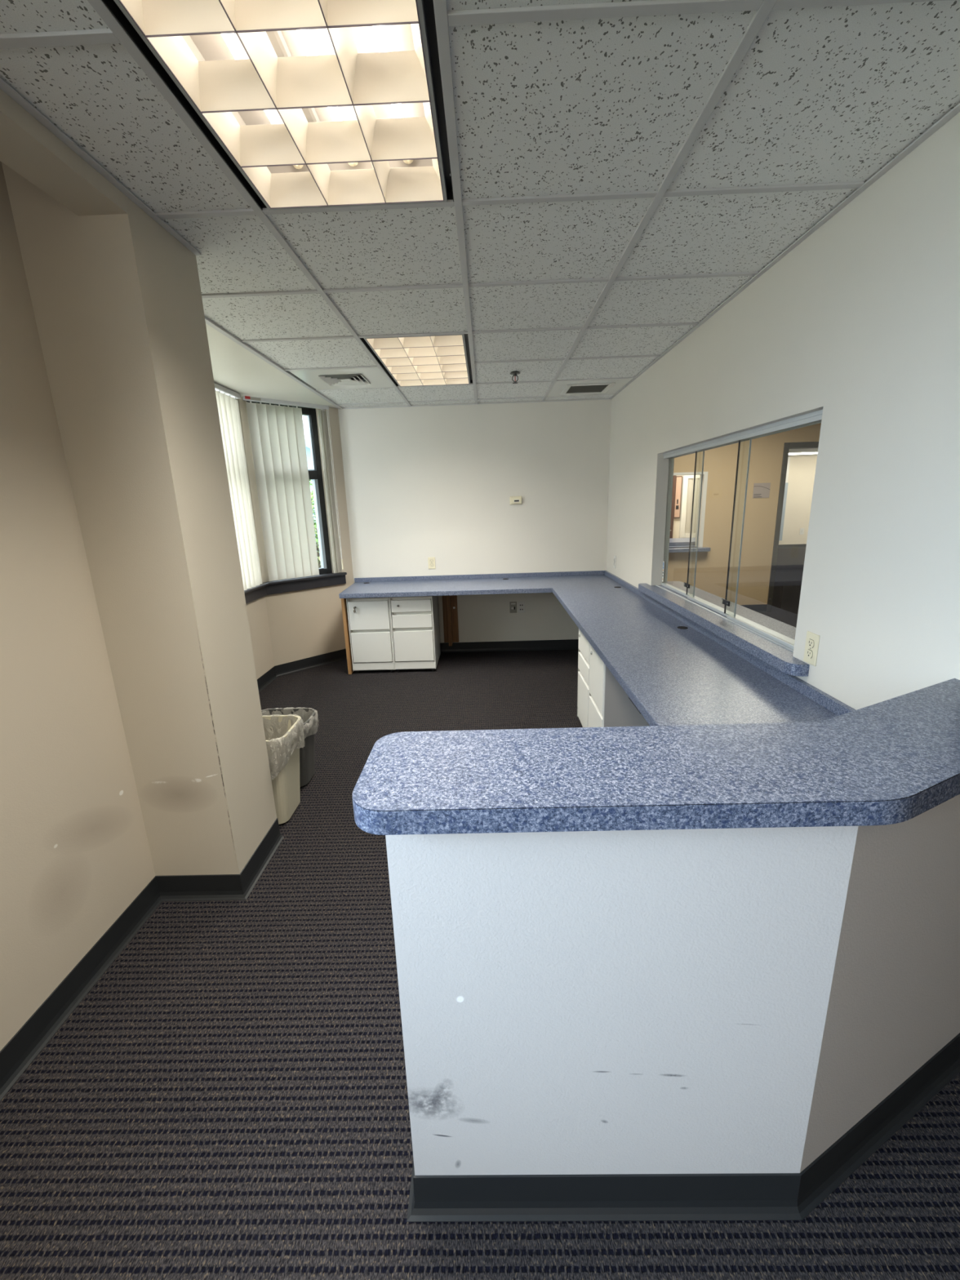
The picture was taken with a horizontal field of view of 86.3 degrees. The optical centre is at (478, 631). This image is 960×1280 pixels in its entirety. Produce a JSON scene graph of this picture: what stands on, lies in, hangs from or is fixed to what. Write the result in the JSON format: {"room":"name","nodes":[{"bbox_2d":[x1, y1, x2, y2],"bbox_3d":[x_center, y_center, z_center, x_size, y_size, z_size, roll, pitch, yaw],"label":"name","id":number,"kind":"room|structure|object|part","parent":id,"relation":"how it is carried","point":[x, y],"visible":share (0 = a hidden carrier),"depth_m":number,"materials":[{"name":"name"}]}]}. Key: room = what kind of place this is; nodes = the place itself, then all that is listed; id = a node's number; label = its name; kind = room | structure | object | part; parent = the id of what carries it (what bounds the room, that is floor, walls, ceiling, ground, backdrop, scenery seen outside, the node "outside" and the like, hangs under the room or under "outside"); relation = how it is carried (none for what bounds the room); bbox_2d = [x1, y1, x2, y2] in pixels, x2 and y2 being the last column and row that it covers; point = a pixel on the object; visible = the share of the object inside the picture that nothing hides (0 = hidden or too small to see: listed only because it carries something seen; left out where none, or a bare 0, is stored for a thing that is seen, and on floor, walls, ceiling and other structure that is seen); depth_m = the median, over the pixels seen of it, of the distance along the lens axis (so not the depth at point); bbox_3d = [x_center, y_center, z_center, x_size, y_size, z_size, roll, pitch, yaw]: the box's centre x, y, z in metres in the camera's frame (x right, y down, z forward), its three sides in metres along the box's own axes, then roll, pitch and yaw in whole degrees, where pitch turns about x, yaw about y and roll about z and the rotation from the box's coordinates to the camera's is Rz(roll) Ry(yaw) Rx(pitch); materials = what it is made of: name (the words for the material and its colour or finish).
{"room":"reception office","nodes":[
{"label":"reception office","id":0,"kind":"room"},
{"bbox_2d":[0,88,127,215],"bbox_3d":[-1.116,-0.772,-1.048,0.144,0.406,5.082,-2,14,1],"label":"wall","id":1,"kind":"structure","parent":0,"point":[27,146],"depth_m":1.26,"materials":[{"name":"paint"}]},
{"bbox_2d":[0,160,155,1051],"bbox_3d":[-1.410,0.368,-0.758,0.140,2.700,5.083,-2,14,1],"label":"wall","id":2,"kind":"structure","parent":0,"point":[75,854],"depth_m":1.53,"materials":[{"name":"paint"}]},
{"bbox_2d":[0,875,162,1101],"bbox_3d":[-1.288,1.620,-0.420,0.021,0.102,5.033,-2,14,1],"label":"baseboard","id":3,"kind":"structure","parent":2,"relation":"attached to","point":[31,1038],"depth_m":1.59,"materials":[{"name":"black rubber"}]},
{"bbox_2d":[1,162,276,875],"bbox_3d":[-1.575,-0.298,1.888,1.207,2.720,0.369,-2,14,1],"label":"wall column","id":4,"kind":"structure","parent":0,"point":[117,300],"depth_m":1.73,"materials":[{"name":"paint"}]},
{"bbox_2d":[155,817,284,901],"bbox_3d":[-1.084,0.962,2.186,0.350,0.102,0.390,-2,14,1],"label":"baseboard","id":5,"kind":"structure","parent":4,"relation":"attached to","point":[215,886],"depth_m":2.02,"materials":[{"name":"black rubber"}]},
{"bbox_2d":[215,390,353,679],"bbox_3d":[-1.889,-0.610,3.634,0.621,2.500,3.157,1,14,13],"label":"wall","id":6,"kind":"structure","parent":0,"point":[287,627],"depth_m":4.74,"materials":[{"name":"paint"}]},
{"bbox_2d":[213,382,262,590],"bbox_3d":[-1.866,-0.874,3.163,0.044,1.486,2.080,-2,14,1],"label":"vertical blind","id":7,"kind":"object","parent":6,"relation":"attached to","point":[228,406],"visible":0.14,"depth_m":3.96,"materials":[{"name":"white plastic"}]},
{"bbox_3d":[-1.889,-1.578,2.987,0.044,0.034,2.080,-2,14,1],"label":"head rail","id":8,"kind":"part","parent":7,"relation":"part of","materials":[{"name":"silver metal"}]},
{"bbox_2d":[205,323,337,408],"bbox_3d":[-1.694,-1.745,3.269,0.792,0.134,3.007,-2,14,1],"label":"soffit","id":9,"kind":"structure","parent":6,"relation":"attached to","point":[235,368],"depth_m":3.49,"materials":[{"name":"white paint"}]},
{"bbox_2d":[246,400,332,574],"bbox_3d":[-1.691,-1.223,4.607,0.070,1.515,0.640,12,20,44],"label":"window","id":10,"kind":"structure","parent":6,"relation":"in","point":[315,474],"depth_m":4.76,"materials":[{"name":"black"}]},
{"bbox_2d":[242,395,343,581],"bbox_3d":[-1.588,-1.226,4.517,0.062,1.496,0.745,12,20,44],"label":"vertical blind","id":11,"kind":"object","parent":10,"relation":"attached to","point":[277,434],"visible":0.99,"depth_m":4.46,"materials":[{"name":"white plastic"}]},
{"bbox_3d":[-1.616,-1.936,4.344,0.044,0.034,0.745,12,20,44],"label":"head rail","id":12,"kind":"part","parent":11,"relation":"part of","materials":[{"name":"silver metal"}]},
{"bbox_3d":[-1.326,-1.330,4.729,0.008,1.350,0.017,12,20,44],"label":"pull cord","id":13,"kind":"part","parent":11,"relation":"part of","materials":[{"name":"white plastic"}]},
{"bbox_3d":[-1.711,-1.666,4.502,0.035,0.485,0.530,12,20,44],"label":"sash","id":14,"kind":"part","parent":10,"relation":"part of","materials":[{"name":"grey"}]},
{"bbox_3d":[-1.505,-1.007,4.842,0.030,0.830,0.053,-15,19,-43],"label":"sash","id":15,"kind":"part","parent":10,"relation":"part of","materials":[{"name":"grey metal"}]},
{"bbox_2d":[244,572,346,604],"bbox_3d":[-1.830,-0.170,3.674,0.546,0.113,3.008,1,14,11],"label":"window sill","id":16,"kind":"structure","parent":6,"relation":"attached to","point":[273,587],"depth_m":4.64,"materials":[{"name":"grey paint"}]},
{"bbox_2d":[257,648,346,692],"bbox_3d":[-1.778,0.560,3.885,0.498,0.102,3.052,1,14,13],"label":"baseboard","id":17,"kind":"structure","parent":6,"relation":"attached to","point":[268,677],"depth_m":4.82,"materials":[{"name":"black rubber"}]},
{"bbox_2d":[337,398,611,643],"bbox_3d":[-0.014,-1.115,4.996,2.745,2.700,0.120,-2,14,1],"label":"wall","id":18,"kind":"structure","parent":0,"point":[421,483],"depth_m":4.89,"materials":[{"name":"paint"}]},
{"bbox_2d":[427,556,435,568],"bbox_3d":[-0.462,-0.670,5.046,0.070,0.115,0.010,-2,14,1],"label":"wall outlet","id":19,"kind":"object","parent":18,"relation":"attached to","point":[431,561],"visible":1,"depth_m":5.04,"materials":[{"name":"beige plastic"}]},
{"bbox_2d":[442,595,458,645],"bbox_3d":[-0.284,-0.163,5.112,0.148,0.615,0.115,-2,14,1],"label":"support","id":20,"kind":"object","parent":18,"relation":"attached to","point":[450,610],"visible":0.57,"depth_m":5.14,"materials":[{"name":"brown wood"}]},
{"bbox_2d":[440,639,578,653],"bbox_3d":[0.034,0.162,5.242,2.501,0.102,0.021,-2,14,1],"label":"baseboard","id":21,"kind":"structure","parent":18,"relation":"attached to","point":[566,644],"depth_m":5.24,"materials":[{"name":"black rubber"}]},
{"bbox_2d":[509,601,516,613],"bbox_3d":[0.349,-0.238,5.142,0.070,0.115,0.014,-2,14,1],"label":"data plate","id":22,"kind":"object","parent":18,"relation":"attached to","point":[513,605],"visible":1,"depth_m":5.14,"materials":[{"name":"beige plastic"}]},
{"bbox_2d":[510,496,521,504],"bbox_3d":[0.356,-1.246,4.880,0.114,0.076,0.031,-2,14,1],"label":"thermostat","id":23,"kind":"object","parent":18,"relation":"attached to","point":[513,500],"visible":1,"depth_m":4.87,"materials":[{"name":"beige plastic"}]},
{"bbox_2d":[517,601,524,613],"bbox_3d":[0.430,-0.239,5.143,0.070,0.115,0.008,-2,14,1],"label":"data plate","id":24,"kind":"object","parent":18,"relation":"attached to","point":[521,605],"visible":1,"depth_m":5.14,"materials":[{"name":"white plastic"}]},
{"bbox_2d":[0,547,959,1279],"bbox_3d":[4.812,-0.012,5.773,15.500,0.120,18.300,-2,14,1],"label":"floor","id":25,"kind":"structure","parent":0,"point":[228,1100],"depth_m":1.28,"materials":[{"name":"carpet"}]},
{"bbox_2d":[262,714,304,824],"bbox_3d":[-1.093,0.687,2.517,0.458,0.475,0.329,-2,14,1],"label":"waste bin","id":26,"kind":"object","parent":25,"relation":"on","point":[284,734],"visible":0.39,"depth_m":2.46,"materials":[{"name":"beige plastic"}]},
{"bbox_2d":[261,706,318,786],"bbox_3d":[-1.079,0.651,2.836,0.392,0.388,0.302,-2,14,1],"label":"waste bin","id":27,"kind":"object","parent":25,"relation":"on","point":[308,715],"visible":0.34,"depth_m":2.82,"materials":[{"name":"grey plastic"}]},
{"bbox_2d":[341,598,353,674],"bbox_3d":[-1.182,-0.019,4.862,0.028,0.714,0.570,-2,14,1],"label":"end panel","id":28,"kind":"object","parent":25,"relation":"on","point":[344,604],"visible":0.24,"depth_m":4.60,"materials":[{"name":"brown wood"}]},
{"bbox_2d":[346,597,394,673],"bbox_3d":[-0.964,-0.008,4.816,0.379,0.700,0.540,-2,14,1],"label":"drawer pedestal","id":29,"kind":"object","parent":25,"relation":"on","point":[369,619],"visible":0.89,"depth_m":4.59,"materials":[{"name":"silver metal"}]},
{"bbox_3d":[-0.977,-0.280,4.538,0.351,0.028,0.008,-2,14,1],"label":"finger pull","id":30,"kind":"part","parent":29,"relation":"part of","materials":[{"name":"white metal"}]},
{"bbox_3d":[-0.973,-0.140,4.556,0.355,0.261,0.025,-2,14,1],"label":"drawer","id":31,"kind":"part","parent":29,"relation":"part of","materials":[{"name":"silver metal"}]},
{"bbox_3d":[-0.968,-0.003,4.607,0.351,0.028,0.008,-2,14,1],"label":"finger pull","id":32,"kind":"part","parent":29,"relation":"part of","materials":[{"name":"white metal"}]},
{"bbox_3d":[-0.964,0.146,4.627,0.355,0.278,0.025,-2,14,1],"label":"drawer","id":33,"kind":"part","parent":29,"relation":"part of","materials":[{"name":"silver metal"}]},
{"bbox_2d":[389,595,440,672],"bbox_3d":[-0.583,-0.022,4.823,0.379,0.700,0.510,-2,14,1],"label":"drawer pedestal","id":34,"kind":"object","parent":25,"relation":"on","point":[415,620],"visible":0.91,"depth_m":4.59,"materials":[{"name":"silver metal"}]},
{"bbox_3d":[-0.595,-0.224,4.529,0.355,0.108,0.025,-2,14,1],"label":"drawer","id":35,"kind":"part","parent":34,"relation":"part of","materials":[{"name":"silver metal"}]},
{"bbox_3d":[-0.596,-0.290,4.530,0.351,0.028,0.008,-2,14,1],"label":"finger pull","id":36,"kind":"part","parent":34,"relation":"part of","materials":[{"name":"white metal"}]},
{"bbox_3d":[-0.590,-0.089,4.563,0.355,0.120,0.025,-2,14,1],"label":"drawer","id":37,"kind":"part","parent":34,"relation":"part of","materials":[{"name":"silver metal"}]},
{"bbox_3d":[-0.592,-0.161,4.562,0.351,0.028,0.008,-2,14,1],"label":"finger pull","id":38,"kind":"part","parent":34,"relation":"part of","materials":[{"name":"white metal"}]},
{"bbox_3d":[-0.588,-0.017,4.598,0.351,0.028,0.008,-2,14,1],"label":"finger pull","id":39,"kind":"part","parent":34,"relation":"part of","materials":[{"name":"white metal"}]},
{"bbox_3d":[-0.583,0.133,4.619,0.355,0.282,0.025,-2,14,1],"label":"drawer","id":40,"kind":"part","parent":34,"relation":"part of","materials":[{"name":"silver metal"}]},
{"bbox_2d":[577,628,590,727],"bbox_3d":[0.915,0.316,3.274,0.510,0.700,0.379,-2,14,1],"label":"drawer pedestal","id":41,"kind":"object","parent":25,"relation":"on","point":[584,653],"visible":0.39,"depth_m":3.25,"materials":[{"name":"silver metal"}]},
{"bbox_3d":[0.683,0.434,3.307,0.025,0.254,0.355,-2,14,1],"label":"drawer","id":42,"kind":"part","parent":41,"relation":"part of","materials":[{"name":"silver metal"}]},
{"bbox_3d":[0.677,0.234,3.257,0.025,0.113,0.355,-2,14,1],"label":"drawer","id":43,"kind":"part","parent":41,"relation":"part of","materials":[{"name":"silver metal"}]},
{"bbox_3d":[0.672,0.084,3.220,0.025,0.152,0.355,-2,14,1],"label":"drawer","id":44,"kind":"part","parent":41,"relation":"part of","materials":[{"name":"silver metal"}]},
{"bbox_2d":[338,570,855,725],"bbox_3d":[-0.011,-0.022,3.092,2.492,0.092,4.102,-2,14,1],"label":"countertop","id":45,"kind":"structure","parent":25,"relation":"on","point":[674,670],"depth_m":2.43,"materials":[{"name":"blue laminate"}]},
{"bbox_2d":[588,644,649,727],"bbox_3d":[0.910,0.409,2.903,0.510,0.700,0.380,-2,14,1],"label":"drawer pedestal","id":46,"kind":"object","parent":25,"relation":"on","point":[609,704],"visible":0.3,"depth_m":2.72,"materials":[{"name":"silver metal"}]},
{"bbox_3d":[0.679,0.540,2.940,0.025,0.227,0.355,-2,14,1],"label":"drawer","id":47,"kind":"part","parent":46,"relation":"part of","materials":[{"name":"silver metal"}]},
{"bbox_3d":[0.670,0.256,2.869,0.025,0.314,0.355,-2,14,1],"label":"drawer","id":48,"kind":"part","parent":46,"relation":"part of","materials":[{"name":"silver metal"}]},
{"bbox_3d":[0.914,0.442,2.716,0.492,0.668,0.001,-2,14,1],"label":"panel","id":49,"kind":"part","parent":46,"relation":"part of","materials":[{"name":"grey"}]},
{"bbox_2d":[669,537,695,546],"bbox_3d":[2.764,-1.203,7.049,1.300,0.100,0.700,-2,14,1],"label":"desk","id":50,"kind":"object","parent":25,"relation":"on","point":[673,541],"visible":0.14,"depth_m":6.72,"materials":[{"name":"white laminate"}]},
{"bbox_2d":[0,0,959,456],"bbox_3d":[5.429,-2.484,4.992,13.500,0.286,17.800,-2,14,1],"label":"ceiling","id":51,"kind":"structure","parent":0,"point":[826,94],"depth_m":1.42,"materials":[{"name":"tile"}]},
{"bbox_2d":[102,0,453,210],"bbox_3d":[-0.377,-1.217,0.954,0.586,0.155,1.204,-2,14,1],"label":"ceiling light","id":52,"kind":"object","parent":51,"relation":"attached to","point":[308,104],"visible":0.99,"depth_m":1.16,"materials":[{"name":"beige"}]},
{"bbox_2d":[293,164,303,168],"bbox_3d":[-0.533,-1.394,1.501,0.036,0.060,0.018,-2,14,1],"label":"socket","id":53,"kind":"object","parent":52,"relation":"attached to","point":[298,166],"depth_m":1.51,"materials":[{"name":"beige plastic"}]},
{"bbox_2d":[347,162,358,166],"bbox_3d":[-0.370,-1.399,1.497,0.036,0.060,0.018,-2,14,1],"label":"socket","id":54,"kind":"object","parent":52,"relation":"attached to","point":[353,164],"depth_m":1.50,"materials":[{"name":"beige"}]},
{"bbox_2d":[403,160,413,164],"bbox_3d":[-0.207,-1.403,1.494,0.036,0.060,0.018,-2,14,1],"label":"socket","id":55,"kind":"object","parent":52,"relation":"attached to","point":[407,162],"depth_m":1.50,"materials":[{"name":"beige plastic"}]},
{"bbox_2d":[288,367,393,390],"bbox_3d":[-0.952,-1.808,3.642,0.593,0.049,0.586,-2,14,1],"label":"ceiling vent","id":56,"kind":"object","parent":51,"relation":"in","point":[335,379],"visible":1,"depth_m":3.61,"materials":[{"name":"white metal"}]},
{"bbox_2d":[360,333,472,386],"bbox_3d":[-0.345,-1.809,3.319,0.586,0.155,1.204,-2,14,1],"label":"ceiling light","id":57,"kind":"object","parent":51,"relation":"attached to","point":[437,359],"visible":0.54,"depth_m":3.31,"materials":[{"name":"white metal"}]},
{"bbox_2d":[0,0,959,408],"bbox_3d":[-0.090,-1.059,0.598,2.493,0.012,8.441,-2,14,1],"label":"grid","id":58,"kind":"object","parent":51,"relation":"attached to","point":[444,18],"depth_m":1.45,"materials":[{"name":"silver metal"}]},
{"bbox_2d":[510,371,519,383],"bbox_3d":[0.259,-1.791,3.620,0.074,0.070,0.074,-2,14,1],"label":"sprinkler head","id":59,"kind":"object","parent":51,"relation":"attached to","point":[514,373],"visible":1,"depth_m":3.61},
{"bbox_2d":[546,378,631,396],"bbox_3d":[0.888,-2.001,4.197,0.586,0.039,0.586,-2,14,1],"label":"ceiling vent","id":60,"kind":"object","parent":51,"relation":"in","point":[601,387],"visible":1,"depth_m":4.16,"materials":[{"name":"white metal"}]},
{"bbox_3d":[0.888,-1.986,4.201,0.384,0.008,0.370,-2,14,1],"label":"frame","id":61,"kind":"part","parent":60,"relation":"part of","materials":[{"name":"white metal"}]},
{"bbox_2d":[788,452,817,454],"bbox_3d":[8.483,-4.387,12.619,1.800,0.012,0.300,-2,14,1],"label":"recessed light","id":62,"kind":"object","parent":51,"relation":"in","point":[815,452],"visible":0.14,"depth_m":12.55,"materials":[{"name":"white"}]},
{"bbox_2d":[385,794,959,1175],"bbox_3d":[1.056,0.665,1.309,2.499,0.966,0.422,-6,15,-16],"label":"wall","id":63,"kind":"structure","parent":0,"point":[700,1001],"depth_m":0.98,"materials":[{"name":"paint"}]},
{"bbox_2d":[352,678,959,835],"bbox_3d":[0.945,0.191,1.134,2.383,0.045,0.506,-6,15,-15],"label":"countertop","id":64,"kind":"structure","parent":63,"relation":"on","point":[895,760],"depth_m":0.89,"materials":[{"name":"blue laminate"}]},
{"bbox_2d":[406,1032,959,1222],"bbox_3d":[1.073,1.102,1.344,2.522,0.102,0.395,-5,14,-12],"label":"baseboard","id":65,"kind":"structure","parent":63,"relation":"attached to","point":[739,1196],"depth_m":1.09,"materials":[{"name":"black rubber"}]},
{"bbox_2d":[672,475,695,537],"bbox_3d":[2.408,-1.862,7.672,2.520,2.700,2.580,-2,14,1],"label":"wall","id":66,"kind":"structure","parent":0,"point":[676,521],"depth_m":7.92,"materials":[{"name":"paint"}]},
{"bbox_2d":[669,475,675,538],"bbox_3d":[2.557,-1.533,7.884,0.880,1.950,0.113,-2,14,1],"label":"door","id":67,"kind":"structure","parent":66,"relation":"in","point":[674,477],"depth_m":7.80,"materials":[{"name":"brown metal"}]},
{"bbox_2d":[673,475,682,518],"bbox_3d":[3.032,-2.037,7.796,0.098,0.620,0.031,-2,14,1],"label":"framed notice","id":68,"kind":"object","parent":66,"relation":"attached to","point":[678,478],"visible":1,"depth_m":7.78,"materials":[{"name":"beige"}]},
{"bbox_2d":[679,475,699,537],"bbox_3d":[3.328,-1.907,7.814,0.454,0.940,0.060,-2,14,1],"label":"blind","id":69,"kind":"object","parent":66,"relation":"attached to","point":[687,482],"visible":0.48,"depth_m":7.82,"materials":[{"name":"white plastic"}]},
{"bbox_2d":[666,422,821,604],"bbox_3d":[3.952,-1.577,6.331,5.155,2.700,0.120,-2,14,1],"label":"wall","id":70,"kind":"structure","parent":0,"point":[720,464],"depth_m":6.33,"materials":[{"name":"paint"}]},
{"bbox_2d":[668,545,711,552],"bbox_3d":[2.312,-1.032,6.495,1.130,0.043,0.370,-2,14,1],"label":"window ledge","id":71,"kind":"object","parent":70,"relation":"attached to","point":[676,549],"visible":0.48,"depth_m":6.31,"materials":[{"name":"blue laminate"}]},
{"bbox_2d":[673,471,707,546],"bbox_3d":[2.287,-1.491,6.372,1.010,0.906,0.126,-2,14,1],"label":"window","id":72,"kind":"structure","parent":70,"relation":"in","point":[704,473],"depth_m":6.31,"materials":[{"name":"white plastic"}]},
{"bbox_2d":[740,604,767,612],"bbox_3d":[2.563,-0.261,6.607,2.295,0.102,0.021,-2,14,1],"label":"baseboard","id":73,"kind":"structure","parent":70,"relation":"attached to","point":[762,607],"depth_m":6.59,"materials":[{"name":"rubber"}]},
{"bbox_2d":[752,482,770,497],"bbox_3d":[3.449,-1.713,6.239,0.200,0.176,0.007,-2,14,1],"label":"wall sign","id":74,"kind":"object","parent":70,"relation":"attached to","point":[760,490],"visible":1,"depth_m":6.24,"materials":[{"name":"beige"}]},
{"bbox_2d":[766,441,818,612],"bbox_3d":[4.190,-1.274,6.404,1.020,2.062,0.160,-2,14,1],"label":"door frame","id":75,"kind":"structure","parent":70,"relation":"in","point":[787,446],"depth_m":6.27,"materials":[{"name":"grey paint"}]},
{"bbox_2d":[606,111,959,710],"bbox_3d":[1.275,-0.684,3.105,0.114,2.700,3.965,-2,14,1],"label":"wall","id":76,"kind":"structure","parent":0,"point":[859,323],"depth_m":1.61,"materials":[{"name":"paint"}]},
{"bbox_2d":[613,555,616,568],"bbox_3d":[1.247,-0.635,4.693,0.010,0.115,0.070,-2,14,1],"label":"wall outlet","id":77,"kind":"object","parent":76,"relation":"attached to","point":[615,557],"visible":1,"depth_m":4.67,"materials":[{"name":"white plastic"}]},
{"bbox_2d":[666,457,674,582],"bbox_3d":[1.334,-0.766,3.567,0.007,0.899,0.004,-2,14,1],"label":"trim","id":78,"kind":"structure","parent":76,"relation":"attached to","point":[673,458],"depth_m":3.56,"materials":[{"name":"paint"}]},
{"bbox_2d":[638,581,809,676],"bbox_3d":[1.331,-0.092,2.821,0.334,0.046,2.120,-2,14,1],"label":"ledge","id":79,"kind":"object","parent":76,"relation":"attached to","point":[782,659],"visible":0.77,"depth_m":2.51,"materials":[{"name":"blue laminate"}]},
{"bbox_2d":[655,408,822,652],"bbox_3d":[1.281,-0.553,2.721,0.072,0.899,1.750,-2,14,1],"label":"track","id":80,"kind":"object","parent":76,"relation":"attached to","point":[815,417],"visible":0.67,"depth_m":2.40,"materials":[{"name":"silver metal"}]},
{"bbox_2d":[662,450,704,596],"bbox_3d":[1.303,-0.689,3.295,0.007,0.847,0.566,-2,14,1],"label":"sliding glass panel","id":81,"kind":"object","parent":80,"relation":"attached to","point":[704,451],"visible":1,"depth_m":3.08,"materials":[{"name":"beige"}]},
{"bbox_2d":[662,560,664,582],"bbox_3d":[1.310,-0.422,3.631,0.002,0.145,0.022,-2,14,1],"label":"sticker","id":82,"kind":"object","parent":81,"relation":"attached to","point":[663,561],"visible":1,"depth_m":3.63,"materials":[{"name":"white paper"}]},
{"bbox_2d":[685,438,751,616],"bbox_3d":[1.282,-0.561,2.787,0.007,0.847,0.637,-2,14,1],"label":"sliding glass panel","id":83,"kind":"object","parent":80,"relation":"attached to","point":[750,441],"visible":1,"depth_m":2.54,"materials":[{"name":"clear glass"}]},
{"bbox_2d":[683,582,689,588],"bbox_3d":[1.289,-0.284,3.173,0.012,0.026,0.085,-2,14,1],"label":"lock","id":84,"kind":"object","parent":83,"relation":"attached to","point":[685,584],"visible":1,"depth_m":3.16,"materials":[{"name":"black metal"}]},
{"bbox_2d":[724,440,740,613],"bbox_3d":[1.261,-0.418,2.217,0.007,0.847,0.702,-2,14,1],"label":"sliding glass panel","id":85,"kind":"object","parent":80,"relation":"attached to","point":[739,446],"visible":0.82,"depth_m":2.54,"materials":[{"name":"clear glass"}]},
{"bbox_2d":[720,598,729,606],"bbox_3d":[1.267,-0.148,2.630,0.012,0.026,0.085,-2,14,1],"label":"lock","id":86,"kind":"object","parent":85,"relation":"attached to","point":[724,602],"visible":1,"depth_m":2.62,"materials":[{"name":"black metal"}]},
{"bbox_2d":[803,631,819,666],"bbox_3d":[1.209,0.064,1.862,0.010,0.115,0.070,-2,14,1],"label":"wall outlet","id":87,"kind":"object","parent":76,"relation":"attached to","point":[812,640],"visible":1,"depth_m":1.85,"materials":[{"name":"beige plastic"}]},
{"bbox_2d":[805,648,813,658],"bbox_3d":[1.207,0.083,1.867,0.005,0.030,0.036,-2,14,1],"label":"receptacle","id":88,"kind":"object","parent":87,"relation":"attached to","point":[809,652],"depth_m":1.86,"materials":[{"name":"beige plastic"}]},
{"bbox_2d":[807,639,813,648],"bbox_3d":[1.206,0.045,1.858,0.004,0.027,0.033,-2,14,1],"label":"receptacle","id":89,"kind":"object","parent":87,"relation":"attached to","point":[810,642],"depth_m":1.86,"materials":[{"name":"beige plastic"}]},
{"bbox_2d":[778,455,817,544],"bbox_3d":[7.989,-2.646,10.082,8.780,2.700,7.980,-2,14,1],"label":"wall","id":90,"kind":"structure","parent":0,"point":[802,471],"depth_m":13.85,"materials":[{"name":"paint"}]},
{"bbox_2d":[778,456,790,540],"bbox_3d":[8.010,-3.545,13.823,0.560,2.190,0.075,-2,14,1],"label":"panel","id":91,"kind":"object","parent":90,"relation":"attached to","point":[788,457],"visible":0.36,"depth_m":13.79,"materials":[{"name":"white plastic"}]},
{"bbox_3d":[8.021,-3.225,13.903,0.560,1.530,0.075,-2,14,1],"label":"panel","id":92,"kind":"part","parent":91,"relation":"part of","materials":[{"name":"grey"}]},
{"bbox_3d":[7.976,-4.287,13.638,0.540,0.660,0.075,-2,14,1],"label":"panel","id":93,"kind":"part","parent":91,"relation":"part of","materials":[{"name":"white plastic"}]},
{"bbox_2d":[777,543,806,548],"bbox_3d":[8.091,-2.328,14.159,8.560,0.102,0.021,-2,14,1],"label":"baseboard","id":94,"kind":"structure","parent":90,"relation":"attached to","point":[802,545],"depth_m":14.15,"materials":[{"name":"black rubber"}]},
{"bbox_2d":[799,528,804,534],"bbox_3d":[8.877,-2.739,14.052,0.110,0.170,0.010,-2,14,1],"label":"wall outlet","id":95,"kind":"object","parent":90,"relation":"attached to","point":[802,530],"visible":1,"depth_m":14.05,"materials":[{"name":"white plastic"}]},
{"label":"outside","id":96,"kind":"structure","parent":0,"visible":0},
{"bbox_3d":[0.556,-1.197,31.874,120.000,0.200,100.000,-2,14,1],"label":"ground","id":97,"kind":"structure","parent":96,"visible":0},
{"bbox_2d":[302,421,315,538],"bbox_3d":[-7.733,-3.592,21.077,14.000,10.200,8.600,-2,14,1],"label":"sky","id":98,"kind":"structure","parent":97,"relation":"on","point":[305,424],"depth_m":16.49,"materials":[{"name":"white"}]},
{"bbox_2d":[309,480,320,568],"bbox_3d":[-3.493,0.303,11.269,3.944,7.136,3.685,-2,14,1],"label":"leafy tree","id":99,"kind":"object","parent":97,"relation":"on","point":[310,484],"visible":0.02,"depth_m":10.45,"materials":[{"name":"green plant"}]}
]}

